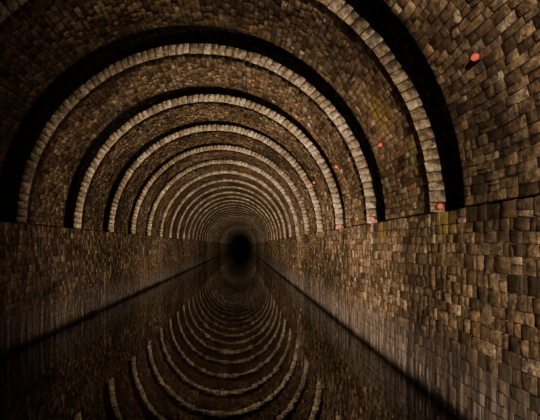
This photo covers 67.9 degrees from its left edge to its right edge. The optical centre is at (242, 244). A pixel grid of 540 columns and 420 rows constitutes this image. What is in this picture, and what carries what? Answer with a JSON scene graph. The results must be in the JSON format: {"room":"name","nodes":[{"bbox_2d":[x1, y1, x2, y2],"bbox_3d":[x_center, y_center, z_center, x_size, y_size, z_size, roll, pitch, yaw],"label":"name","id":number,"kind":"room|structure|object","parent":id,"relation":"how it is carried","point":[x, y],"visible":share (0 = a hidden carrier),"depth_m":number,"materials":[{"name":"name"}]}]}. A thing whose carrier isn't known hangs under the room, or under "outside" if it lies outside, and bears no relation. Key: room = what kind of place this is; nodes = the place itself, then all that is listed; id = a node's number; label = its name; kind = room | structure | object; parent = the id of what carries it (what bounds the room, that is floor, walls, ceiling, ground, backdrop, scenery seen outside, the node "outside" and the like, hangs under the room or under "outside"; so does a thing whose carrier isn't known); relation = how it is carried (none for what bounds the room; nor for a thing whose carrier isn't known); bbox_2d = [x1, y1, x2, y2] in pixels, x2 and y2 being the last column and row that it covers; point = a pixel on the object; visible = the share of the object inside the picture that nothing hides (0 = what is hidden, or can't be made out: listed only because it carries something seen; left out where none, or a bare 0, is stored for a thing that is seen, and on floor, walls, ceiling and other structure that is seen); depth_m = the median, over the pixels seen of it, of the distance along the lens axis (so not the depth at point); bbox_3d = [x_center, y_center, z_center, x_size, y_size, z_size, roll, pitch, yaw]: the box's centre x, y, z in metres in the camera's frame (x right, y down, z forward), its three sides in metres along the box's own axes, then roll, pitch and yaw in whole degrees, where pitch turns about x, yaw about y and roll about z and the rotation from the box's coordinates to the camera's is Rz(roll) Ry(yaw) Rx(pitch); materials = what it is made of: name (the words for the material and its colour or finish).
{"room":"underground passage","nodes":[
{"label":"underground passage","id":0,"kind":"room"},
{"bbox_2d":[0,222,232,356],"bbox_3d":[-5.083,1.309,80.950,1.324,3.482,180.646,0,0,0],"label":"wall","id":1,"kind":"structure","parent":0,"point":[52,279],"depth_m":10.24,"materials":[{"name":"stone"}]},
{"bbox_2d":[16,43,376,226],"bbox_3d":[-0.949,-2.285,9.054,7.393,3.694,1.755,0,0,0],"label":"ceiling arch","id":2,"kind":"object","parent":1,"relation":"on","point":[69,133],"visible":1,"depth_m":8.67,"materials":[{"name":"brown brick"}]},
{"bbox_2d":[73,94,343,230],"bbox_3d":[-0.947,-2.288,11.814,7.401,3.696,1.755,0,0,0],"label":"rib","id":3,"kind":"object","parent":1,"relation":"on","point":[98,181],"visible":1,"depth_m":11.38,"materials":[{"name":"brown brick"}]},
{"bbox_2d":[108,124,322,233],"bbox_3d":[-0.944,-2.291,14.574,7.402,3.701,1.755,0,0,0],"label":"rib","id":4,"kind":"object","parent":1,"relation":"on","point":[128,188],"visible":1,"depth_m":14.09,"materials":[{"name":"brown brick"}]},
{"bbox_2d":[130,145,308,234],"bbox_3d":[-0.953,-2.288,17.334,7.382,3.697,1.755,0,0,0],"label":"rib","id":5,"kind":"object","parent":1,"relation":"on","point":[144,202],"visible":1,"depth_m":16.79,"materials":[{"name":"brown brick"}]},
{"bbox_2d":[0,0,445,219],"bbox_3d":[-0.940,-2.289,6.294,7.385,3.700,1.755,0,0,0],"label":"ceiling arch","id":6,"kind":"object","parent":1,"relation":"on","point":[40,40],"visible":1,"depth_m":6.27,"materials":[{"name":"brown brick"}]},
{"bbox_2d":[435,203,443,209],"bbox_3d":[2.632,-0.514,5.379,0.084,0.085,0.145,0,0,6],"label":"stud","id":7,"kind":"object","parent":6,"relation":"attached to","point":[438,206],"visible":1,"depth_m":5.31,"materials":[{"name":"red plastic"}]},
{"bbox_2d":[146,159,299,236],"bbox_3d":[-0.952,-2.291,20.094,7.379,3.703,1.755,0,0,0],"label":"rib","id":8,"kind":"object","parent":1,"relation":"on","point":[176,182],"visible":0.98,"depth_m":19.51,"materials":[{"name":"brown brick"}]},
{"bbox_2d":[159,170,291,237],"bbox_3d":[-0.944,-2.291,22.854,7.387,3.704,1.755,0,0,0],"label":"rib","id":9,"kind":"object","parent":1,"relation":"on","point":[197,181],"visible":0.99,"depth_m":22.21,"materials":[{"name":"brown brick"}]},
{"bbox_2d":[168,179,285,237],"bbox_3d":[-0.943,-2.287,25.614,7.397,3.694,1.755,0,0,0],"label":"rib","id":10,"kind":"object","parent":1,"relation":"on","point":[195,192],"visible":0.95,"depth_m":24.96,"materials":[{"name":"brown brick"}]},
{"bbox_2d":[176,186,281,238],"bbox_3d":[-0.946,-2.289,28.374,7.398,3.700,1.755,0,0,0],"label":"rib","id":11,"kind":"object","parent":1,"relation":"on","point":[200,197],"visible":0.93,"depth_m":27.70,"materials":[{"name":"brown brick"}]},
{"bbox_2d":[182,191,277,239],"bbox_3d":[-0.945,-2.289,31.134,7.391,3.700,1.756,0,0,0],"label":"rib","id":12,"kind":"object","parent":1,"relation":"on","point":[206,200],"visible":0.93,"depth_m":30.44,"materials":[{"name":"brown brick"}]},
{"bbox_2d":[187,196,274,239],"bbox_3d":[-0.944,-2.291,33.894,7.390,3.702,1.755,0,0,0],"label":"rib","id":13,"kind":"object","parent":1,"relation":"on","point":[201,210],"visible":0.91,"depth_m":33.21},
{"bbox_2d":[192,200,271,239],"bbox_3d":[-0.950,-2.290,36.654,7.388,3.701,1.755,0,0,0],"label":"rib","id":14,"kind":"object","parent":1,"relation":"on","point":[213,206],"visible":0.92,"depth_m":36.00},
{"bbox_2d":[196,203,269,240],"bbox_3d":[-0.939,-2.290,39.414,7.392,3.702,1.755,0,0,0],"label":"rib","id":15,"kind":"object","parent":1,"relation":"on","point":[209,213],"visible":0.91,"depth_m":38.74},
{"bbox_2d":[199,206,267,240],"bbox_3d":[-0.944,-2.288,42.174,7.382,3.698,1.754,0,0,0],"label":"rib","id":16,"kind":"object","parent":1,"relation":"on","point":[227,207],"visible":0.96,"depth_m":41.52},
{"bbox_2d":[202,208,266,240],"bbox_3d":[-0.939,-2.291,44.935,7.390,3.702,1.757,0,0,0],"label":"rib","id":17,"kind":"object","parent":1,"relation":"on","point":[232,209],"visible":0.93,"depth_m":44.19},
{"bbox_2d":[204,211,264,240],"bbox_3d":[-0.949,-2.289,47.694,7.386,3.698,1.755,0,0,0],"label":"rib","id":18,"kind":"object","parent":1,"relation":"on","point":[227,212],"visible":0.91,"depth_m":46.97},
{"bbox_2d":[206,213,263,241],"bbox_3d":[-0.943,-2.289,50.454,7.392,3.700,1.755,0,0,0],"label":"rib","id":19,"kind":"object","parent":1,"relation":"on","point":[219,218],"visible":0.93,"depth_m":49.73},
{"bbox_2d":[208,214,262,241],"bbox_3d":[-0.945,-2.285,53.214,7.390,3.692,1.755,0,0,0],"label":"rib","id":20,"kind":"object","parent":1,"relation":"on","point":[218,221],"visible":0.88,"depth_m":52.55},
{"bbox_2d":[210,216,261,241],"bbox_3d":[-0.951,-2.289,55.974,7.389,3.699,1.756,0,0,0],"label":"rib","id":21,"kind":"object","parent":1,"relation":"on","point":[231,216],"visible":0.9,"depth_m":55.15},
{"bbox_2d":[212,217,260,241],"bbox_3d":[-0.941,-2.290,58.734,7.391,3.700,1.754,0,0,0],"label":"rib","id":22,"kind":"object","parent":1,"relation":"on","point":[234,217],"visible":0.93,"depth_m":58.06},
{"bbox_2d":[213,219,259,241],"bbox_3d":[-0.950,-2.290,61.494,7.386,3.702,1.755,0,0,0],"label":"rib","id":23,"kind":"object","parent":1,"relation":"on","point":[230,219],"visible":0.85,"depth_m":60.94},
{"bbox_2d":[219,224,256,242],"bbox_3d":[-0.943,-2.285,75.294,7.375,3.692,1.755,0,0,0],"label":"rib","id":24,"kind":"object","parent":1,"relation":"on","point":[232,224],"visible":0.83,"depth_m":74.57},
{"bbox_2d":[220,224,255,242],"bbox_3d":[-0.945,-2.288,78.055,7.394,3.696,1.758,0,0,0],"label":"rib","id":25,"kind":"object","parent":1,"relation":"on","point":[236,224],"visible":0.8,"depth_m":77.20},
{"bbox_2d":[221,226,254,242],"bbox_3d":[-0.947,-2.289,83.574,7.399,3.699,1.755,0,0,0],"label":"rib","id":26,"kind":"object","parent":1,"relation":"on","point":[233,226],"visible":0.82,"depth_m":83.23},
{"bbox_2d":[383,0,539,206],"bbox_3d":[-0.942,-2.290,3.634,7.382,3.702,1.955,0,0,0],"label":"vaulted ceiling","id":27,"kind":"structure","parent":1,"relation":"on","point":[493,101],"depth_m":3.84,"materials":[{"name":"brown brick"}]},
{"bbox_2d":[471,52,483,60],"bbox_3d":[2.236,-1.791,3.801,0.173,0.118,0.072,0,0,-31],"label":"stud","id":28,"kind":"object","parent":27,"relation":"attached to","point":[476,56],"visible":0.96,"depth_m":3.77,"materials":[{"name":"red plastic"}]},
{"bbox_2d":[0,250,459,419],"bbox_3d":[-0.945,2.050,80.950,7.000,0.001,180.640,0,0,0],"label":"canal water","id":29,"kind":"object","parent":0,"point":[226,337],"visible":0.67,"depth_m":6.98,"materials":[{"name":"black liquid"}]},
{"bbox_2d":[0,0,464,236],"bbox_3d":[-0.945,-2.839,80.949,9.600,4.802,180.642,0,0,0],"label":"arches","id":30,"kind":"structure","parent":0,"point":[377,13],"depth_m":9.28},
{"bbox_2d":[249,195,539,419],"bbox_3d":[3.193,1.309,80.950,1.325,3.482,180.646,0,0,0],"label":"wall","id":31,"kind":"structure","parent":0,"point":[450,300],"depth_m":5.02,"materials":[{"name":"stone"}]}
]}

